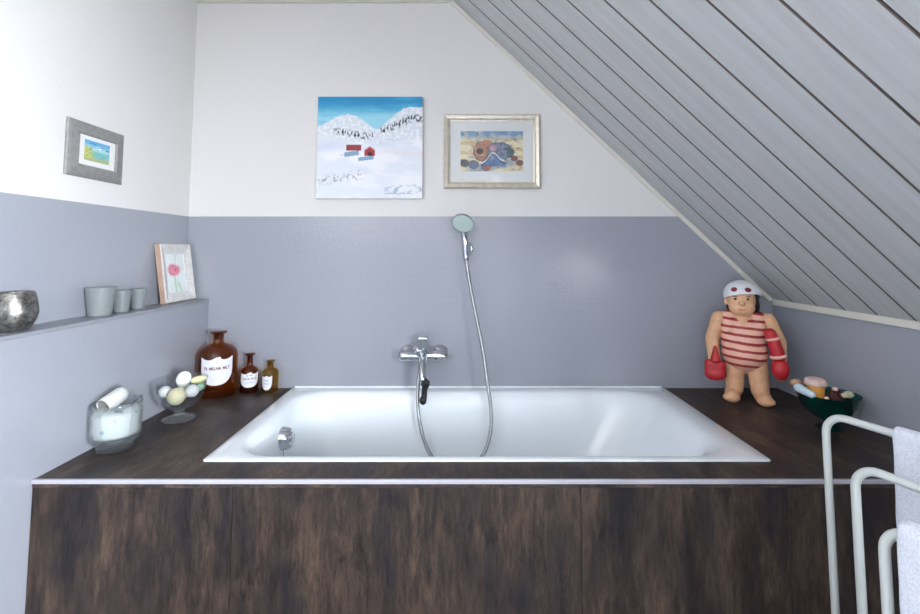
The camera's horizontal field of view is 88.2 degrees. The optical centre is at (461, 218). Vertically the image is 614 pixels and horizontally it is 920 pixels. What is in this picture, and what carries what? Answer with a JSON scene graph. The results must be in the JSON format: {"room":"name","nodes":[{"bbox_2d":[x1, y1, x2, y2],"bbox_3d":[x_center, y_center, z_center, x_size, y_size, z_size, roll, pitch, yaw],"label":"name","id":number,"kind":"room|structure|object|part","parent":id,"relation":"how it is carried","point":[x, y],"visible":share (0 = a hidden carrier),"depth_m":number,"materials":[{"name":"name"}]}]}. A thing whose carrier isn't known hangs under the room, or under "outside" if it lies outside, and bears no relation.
{"room":"bathroom","nodes":[
{"label":"bathroom","id":0,"kind":"room"},
{"bbox_2d":[0,0,196,324],"bbox_3d":[-1.355,-0.051,-0.036,0.150,2.537,4.520,0,-4,0],"label":"wall","id":1,"kind":"structure","parent":0,"point":[126,68],"depth_m":1.63,"materials":[{"name":"white paint"}]},
{"bbox_2d":[63,116,123,184],"bbox_3d":[-1.272,-0.229,1.656,0.016,0.187,0.254,0,-4,0],"label":"framed picture","id":2,"kind":"object","parent":1,"relation":"attached to","point":[93,152],"visible":1,"depth_m":1.63},
{"bbox_2d":[84,139,109,164],"bbox_3d":[-1.271,-0.231,1.656,0.001,0.070,0.114,0,-4,0],"label":"print","id":3,"kind":"object","parent":2,"relation":"attached to","point":[93,151],"depth_m":1.65},
{"bbox_2d":[0,299,208,341],"bbox_3d":[-1.225,0.219,-0.055,0.110,0.012,4.520,0,-4,0],"label":"ledge","id":4,"kind":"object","parent":1,"relation":"attached to","point":[36,329],"depth_m":1.50,"materials":[{"name":"grey paint"}]},
{"bbox_2d":[0,291,39,332],"bbox_3d":[-1.225,0.254,1.301,0.102,0.107,0.103,0,-4,0],"label":"bowl","id":5,"kind":"object","parent":4,"relation":"on","point":[19,310],"visible":1,"depth_m":1.27,"materials":[{"name":"silver metal"}]},
{"bbox_2d":[84,286,116,316],"bbox_3d":[-1.228,0.281,1.612,0.089,0.097,0.089,0,-4,0],"label":"cup","id":6,"kind":"object","parent":4,"relation":"on","point":[99,301],"visible":1,"depth_m":1.58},
{"bbox_2d":[113,290,131,312],"bbox_3d":[-1.229,0.297,1.715,0.060,0.078,0.060,0,-4,0],"label":"glass","id":7,"kind":"object","parent":4,"relation":"on","point":[122,300],"visible":0.86,"depth_m":1.70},
{"bbox_2d":[130,288,147,309],"bbox_3d":[-1.228,0.303,1.803,0.060,0.078,0.060,0,-4,0],"label":"glass","id":8,"kind":"object","parent":4,"relation":"on","point":[139,295],"visible":0.85,"depth_m":1.78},
{"bbox_2d":[154,244,195,303],"bbox_3d":[-1.247,0.236,2.074,0.061,0.251,0.221,0,-4,0],"label":"flower picture","id":9,"kind":"object","parent":4,"relation":"on","point":[173,261],"visible":1,"depth_m":2.06,"materials":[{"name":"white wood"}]},
{"bbox_2d":[165,254,186,292],"bbox_3d":[-1.250,0.236,2.074,0.025,0.166,0.138,0,-4,0],"label":"print","id":10,"kind":"object","parent":9,"relation":"attached to","point":[175,264],"depth_m":2.08},
{"bbox_2d":[0,301,208,613],"bbox_3d":[-1.226,0.719,-0.090,0.108,0.992,4.520,0,-4,0],"label":"wall ledge","id":11,"kind":"object","parent":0,"point":[49,382],"visible":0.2,"depth_m":1.39,"materials":[{"name":"grey paint"}]},
{"bbox_2d":[188,0,776,387],"bbox_3d":[0.080,0.112,2.293,3.020,2.737,0.150,0,-4,0],"label":"wall","id":12,"kind":"structure","parent":0,"point":[585,277],"depth_m":2.22,"materials":[{"name":"grey paint"}]},
{"bbox_2d":[196,0,447,2],"bbox_3d":[-0.674,-1.051,2.292,1.212,0.018,0.014,0,-4,0],"label":"trim","id":13,"kind":"structure","parent":12,"relation":"attached to","point":[197,1],"depth_m":2.29,"materials":[{"name":"beige paint"}]},
{"bbox_2d":[316,97,422,198],"bbox_3d":[-0.432,-0.335,2.236,0.495,0.484,0.025,0,-4,0],"label":"picture","id":14,"kind":"object","parent":12,"relation":"attached to","point":[368,147],"visible":1,"depth_m":2.22},
{"bbox_2d":[398,336,447,380],"bbox_3d":[-0.173,0.603,2.085,0.218,0.171,0.197,0,-4,0],"label":"mixer tap","id":15,"kind":"object","parent":12,"relation":"attached to","point":[419,351],"visible":1,"depth_m":2.10,"materials":[{"name":"silver metal"}]},
{"bbox_3d":[-0.170,0.637,2.048,0.037,0.096,0.129,0,-4,0],"label":"spout","id":16,"kind":"part","parent":15,"relation":"part of","materials":[{"name":"silver metal"}]},
{"bbox_3d":[-0.172,0.549,2.096,0.046,0.062,0.032,0,-4,0],"label":"lever","id":17,"kind":"part","parent":15,"relation":"part of","materials":[{"name":"silver metal"}]},
{"bbox_2d":[419,377,429,404],"bbox_3d":[-0.157,0.719,1.990,0.044,0.121,0.036,0,-4,0],"label":"rubber nozzle","id":18,"kind":"object","parent":15,"relation":"attached to","point":[425,384],"visible":1,"depth_m":1.98,"materials":[{"name":"black rubber"}]},
{"bbox_2d":[451,213,473,260],"bbox_3d":[0.003,0.086,2.141,0.102,0.211,0.156,0,-4,0],"label":"shower","id":19,"kind":"object","parent":12,"relation":"attached to","point":[463,223],"visible":1,"depth_m":2.12,"materials":[{"name":"silver metal"}]},
{"bbox_2d":[416,261,492,455],"bbox_3d":[-0.033,0.625,2.054,0.330,0.886,0.135,0,-4,0],"label":"shower hose","id":20,"kind":"object","parent":19,"relation":"attached to","point":[422,434],"visible":0.72,"depth_m":2.02,"materials":[{"name":"metal"}]},
{"bbox_3d":[0.011,0.092,2.137,0.034,0.148,0.054,-1,-4,17],"label":"handle","id":21,"kind":"part","parent":19,"relation":"part of","materials":[{"name":"silver metal"}]},
{"bbox_2d":[444,114,540,188],"bbox_3d":[0.141,-0.317,2.236,0.452,0.351,0.024,0,-4,0],"label":"framed picture","id":22,"kind":"object","parent":12,"relation":"attached to","point":[482,151],"visible":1,"depth_m":2.24,"materials":[{"name":"paper"}]},
{"bbox_2d":[449,0,771,301],"bbox_3d":[0.685,-0.338,2.243,1.492,1.444,0.012,0,-4,0],"label":"trim","id":23,"kind":"structure","parent":12,"relation":"attached to","point":[454,4],"depth_m":2.24,"materials":[{"name":"beige paint"}]},
{"bbox_2d":[453,0,919,321],"bbox_3d":[0.768,-0.573,0.000,1.766,1.717,4.520,0,-4,0],"label":"ceiling","id":24,"kind":"structure","parent":0,"point":[786,132],"depth_m":1.41,"materials":[{"name":"white wood"}]},
{"bbox_2d":[773,305,919,437],"bbox_3d":[1.500,0.717,-0.090,0.120,0.996,4.520,0,-4,0],"label":"wall","id":25,"kind":"structure","parent":0,"point":[877,362],"depth_m":1.70,"materials":[{"name":"grey paint"}]},
{"bbox_2d":[772,299,919,329],"bbox_3d":[1.434,0.286,0.776,0.012,0.026,2.828,0,-4,0],"label":"trim","id":26,"kind":"structure","parent":25,"relation":"attached to","point":[910,324],"depth_m":1.73,"materials":[{"name":"beige paint"}]},
{"bbox_3d":[0.080,1.264,-0.128,3.020,0.100,4.820,0,-4,0],"label":"floor","id":27,"kind":"structure","parent":0,"visible":0},
{"bbox_2d":[25,388,899,613],"bbox_3d":[0.134,1.040,1.709,2.609,0.602,0.882,0,-4,0],"label":"surround","id":28,"kind":"object","parent":27,"relation":"on","point":[151,526],"visible":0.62,"depth_m":1.29,"materials":[{"name":"brown wood"}]},
{"bbox_2d":[88,395,143,454],"bbox_3d":[-1.097,0.653,1.506,0.141,0.146,0.141,0,-4,0],"label":"glass jar","id":29,"kind":"object","parent":28,"relation":"on","point":[112,430],"visible":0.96,"depth_m":1.46,"materials":[{"name":"white"}]},
{"bbox_3d":[-1.097,0.644,1.507,0.128,0.075,0.128,0,-4,0],"label":"salt","id":30,"kind":"object","parent":29,"relation":"in","visible":0},
{"bbox_2d":[96,387,128,407],"bbox_3d":[-1.103,0.573,1.504,0.049,0.066,0.088,-1,-4,12],"label":"scoop","id":31,"kind":"object","parent":30,"relation":"on","point":[117,396],"visible":0.83,"depth_m":1.49,"materials":[{"name":"white plastic"}]},
{"bbox_3d":[-0.897,1.022,1.281,0.546,0.579,0.016,0,-4,0],"label":"panel","id":32,"kind":"part","parent":28,"relation":"part of","materials":[{"name":"brown wood"}]},
{"bbox_2d":[151,376,207,423],"bbox_3d":[-1.054,0.671,1.772,0.185,0.148,0.185,0,-4,0],"label":"glass bowl","id":33,"kind":"object","parent":28,"relation":"on","point":[179,415],"visible":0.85,"depth_m":1.75,"materials":[{"name":"clear glass"}]},
{"bbox_2d":[158,386,171,397],"bbox_3d":[-1.099,0.641,1.759,0.043,0.043,0.043,0,-4,0],"label":"ball","id":34,"kind":"object","parent":33,"relation":"in","point":[163,391],"visible":0.91,"depth_m":1.74,"materials":[{"name":"white"}]},
{"bbox_2d":[166,387,185,405],"bbox_3d":[-1.048,0.652,1.744,0.062,0.062,0.062,0,-4,0],"label":"ball","id":35,"kind":"object","parent":33,"relation":"in","point":[176,396],"visible":1,"depth_m":1.72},
{"bbox_3d":[-1.054,0.718,1.769,0.037,0.018,0.037,-2,-4,22],"label":"stem","id":36,"kind":"part","parent":33,"relation":"part of","materials":[{"name":"clear glass"}]},
{"bbox_2d":[176,371,191,386],"bbox_3d":[-1.042,0.599,1.778,0.051,0.057,0.050,0,-4,0],"label":"ball","id":37,"kind":"object","parent":33,"relation":"in","point":[183,378],"visible":1,"depth_m":1.76,"materials":[{"name":"white"}]},
{"bbox_2d":[185,384,198,396],"bbox_3d":[-0.998,0.636,1.757,0.045,0.045,0.045,0,-4,0],"label":"ball","id":38,"kind":"object","parent":33,"relation":"in","point":[192,390],"visible":1,"depth_m":1.74,"materials":[{"name":"white"}]},
{"bbox_2d":[190,375,206,382],"bbox_3d":[-0.998,0.609,1.801,0.061,0.028,0.040,0,-4,0],"label":"soap","id":39,"kind":"object","parent":33,"relation":"in","point":[198,379],"visible":0.99,"depth_m":1.79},
{"bbox_2d":[197,382,205,390],"bbox_3d":[-0.988,0.635,1.797,0.026,0.028,0.060,0,-4,0],"label":"soap","id":40,"kind":"object","parent":33,"relation":"in","point":[201,386],"visible":0.85,"depth_m":1.79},
{"bbox_2d":[196,330,237,398],"bbox_3d":[-1.074,0.631,2.088,0.161,0.272,0.162,0,-4,0],"label":"bottle","id":41,"kind":"object","parent":28,"relation":"on","point":[218,360],"visible":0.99,"depth_m":2.03,"materials":[{"name":"orange glass"}]},
{"bbox_2d":[240,352,258,392],"bbox_3d":[-0.950,0.686,2.125,0.076,0.168,0.076,0,-4,0],"label":"bottle","id":42,"kind":"object","parent":28,"relation":"on","point":[249,375],"visible":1,"depth_m":2.10,"materials":[{"name":"brown glass"}]},
{"bbox_2d":[261,359,278,391],"bbox_3d":[-0.858,0.701,2.126,0.071,0.138,0.072,0,-4,0],"label":"bottle","id":43,"kind":"object","parent":28,"relation":"on","point":[266,381],"visible":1,"depth_m":2.09,"materials":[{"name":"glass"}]},
{"bbox_3d":[-0.150,1.022,1.281,0.945,0.579,0.016,0,-4,0],"label":"panel","id":44,"kind":"part","parent":28,"relation":"part of","materials":[{"name":"brown wood"}]},
{"bbox_2d":[203,386,770,461],"bbox_3d":[0.074,0.951,1.773,1.690,0.430,0.764,0,-4,0],"label":"bathtub","id":45,"kind":"object","parent":28,"relation":"in","point":[307,423],"visible":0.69,"depth_m":2.04,"materials":[{"name":"white ceramic"}]},
{"bbox_3d":[-0.670,0.842,1.821,0.053,0.086,0.086,0,-4,0],"label":"overflow knob","id":46,"kind":"part","parent":45,"relation":"part of","materials":[{"name":"silver metal"}]},
{"bbox_3d":[0.603,1.022,1.281,0.560,0.579,0.016,0,-4,0],"label":"panel","id":47,"kind":"part","parent":28,"relation":"part of","materials":[{"name":"brown wood"}]},
{"bbox_2d":[704,280,789,406],"bbox_3d":[1.184,0.509,1.997,0.303,0.500,0.165,-2,-4,27],"label":"figurine","id":48,"kind":"object","parent":28,"relation":"on","point":[745,332],"visible":1,"depth_m":1.96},
{"bbox_2d":[794,383,862,431],"bbox_3d":[1.283,0.661,1.683,0.222,0.155,0.194,0,-4,0],"label":"bowl","id":49,"kind":"object","parent":28,"relation":"on","point":[822,408],"depth_m":1.64,"materials":[{"name":"green glass"}]},
{"bbox_2d":[790,379,802,385],"bbox_3d":[1.209,0.593,1.718,0.043,0.028,0.036,0,-4,0],"label":"sea sponge","id":50,"kind":"object","parent":49,"relation":"in","point":[793,382],"visible":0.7,"depth_m":1.71,"materials":[{"name":"orange"}]},
{"bbox_3d":[1.204,0.604,1.669,0.030,0.041,0.066,3,-5,-38],"label":"brush handle","id":51,"kind":"part","parent":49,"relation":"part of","materials":[{"name":"blue plastic"}]},
{"bbox_2d":[804,376,826,398],"bbox_3d":[1.250,0.603,1.680,0.068,0.080,0.067,0,-4,0],"label":"jar","id":52,"kind":"object","parent":49,"relation":"in","point":[816,384],"visible":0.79,"depth_m":1.66,"materials":[{"name":"plastic"}]},
{"bbox_2d":[806,385,824,398],"bbox_3d":[1.250,0.611,1.679,0.058,0.064,0.058,0,-4,0],"label":"pot","id":53,"kind":"object","parent":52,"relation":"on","point":[819,390],"depth_m":1.65,"materials":[{"name":"orange plastic"}]},
{"bbox_3d":[1.250,0.575,1.682,0.068,0.024,0.067,0,-4,0],"label":"cloth lid","id":54,"kind":"part","parent":52,"relation":"part of","materials":[{"name":"pink fabric"}]},
{"bbox_2d":[826,391,843,400],"bbox_3d":[1.307,0.629,1.665,0.050,0.051,0.050,-1,-4,20],"label":"pine cone","id":55,"kind":"object","parent":49,"relation":"in","point":[833,395],"visible":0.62,"depth_m":1.65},
{"bbox_2d":[841,393,848,397],"bbox_3d":[1.327,0.612,1.646,0.023,0.018,0.019,0,-4,0],"label":"seashell","id":56,"kind":"object","parent":49,"relation":"in","point":[844,395],"visible":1,"depth_m":1.64,"materials":[{"name":"beige"}]},
{"bbox_2d":[844,391,853,397],"bbox_3d":[1.353,0.616,1.663,0.032,0.025,0.027,0,-4,0],"label":"seashell","id":57,"kind":"object","parent":49,"relation":"in","point":[851,394],"visible":0.81,"depth_m":1.65,"materials":[{"name":"beige"}]},
{"bbox_3d":[1.161,1.022,1.281,0.553,0.579,0.016,0,-4,0],"label":"panel","id":58,"kind":"part","parent":28,"relation":"part of","materials":[{"name":"brown wood"}]},
{"bbox_2d":[822,415,919,613],"bbox_3d":[0.831,0.832,0.636,0.266,0.868,0.771,2,-4,-21],"label":"towel rack","id":59,"kind":"object","parent":27,"relation":"on","point":[888,538],"visible":0.96,"depth_m":0.89,"materials":[{"name":"white metal"}]},
{"bbox_3d":[0.841,0.848,0.635,0.203,0.813,0.500,0,-4,0],"label":"rail","id":60,"kind":"part","parent":59,"relation":"part of","materials":[{"name":"white metal"}]},
{"bbox_3d":[0.757,0.848,0.479,0.016,0.790,0.535,2,-4,-21],"label":"rail","id":61,"kind":"part","parent":59,"relation":"part of","materials":[{"name":"white metal"}]},
{"bbox_2d":[892,426,919,526],"bbox_3d":[0.918,0.617,0.773,0.048,0.435,0.330,2,-4,-21],"label":"towel","id":62,"kind":"object","parent":59,"relation":"hanging from","point":[906,442],"visible":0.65,"depth_m":0.91,"materials":[{"name":"white fabric"}]},
{"bbox_2d":[897,519,919,613],"bbox_3d":[0.750,0.652,0.510,0.055,0.419,0.437,2,-4,-21],"label":"towel","id":63,"kind":"object","parent":59,"relation":"hanging from","point":[908,532],"visible":1,"depth_m":0.70,"materials":[{"name":"white fabric"}]}
]}

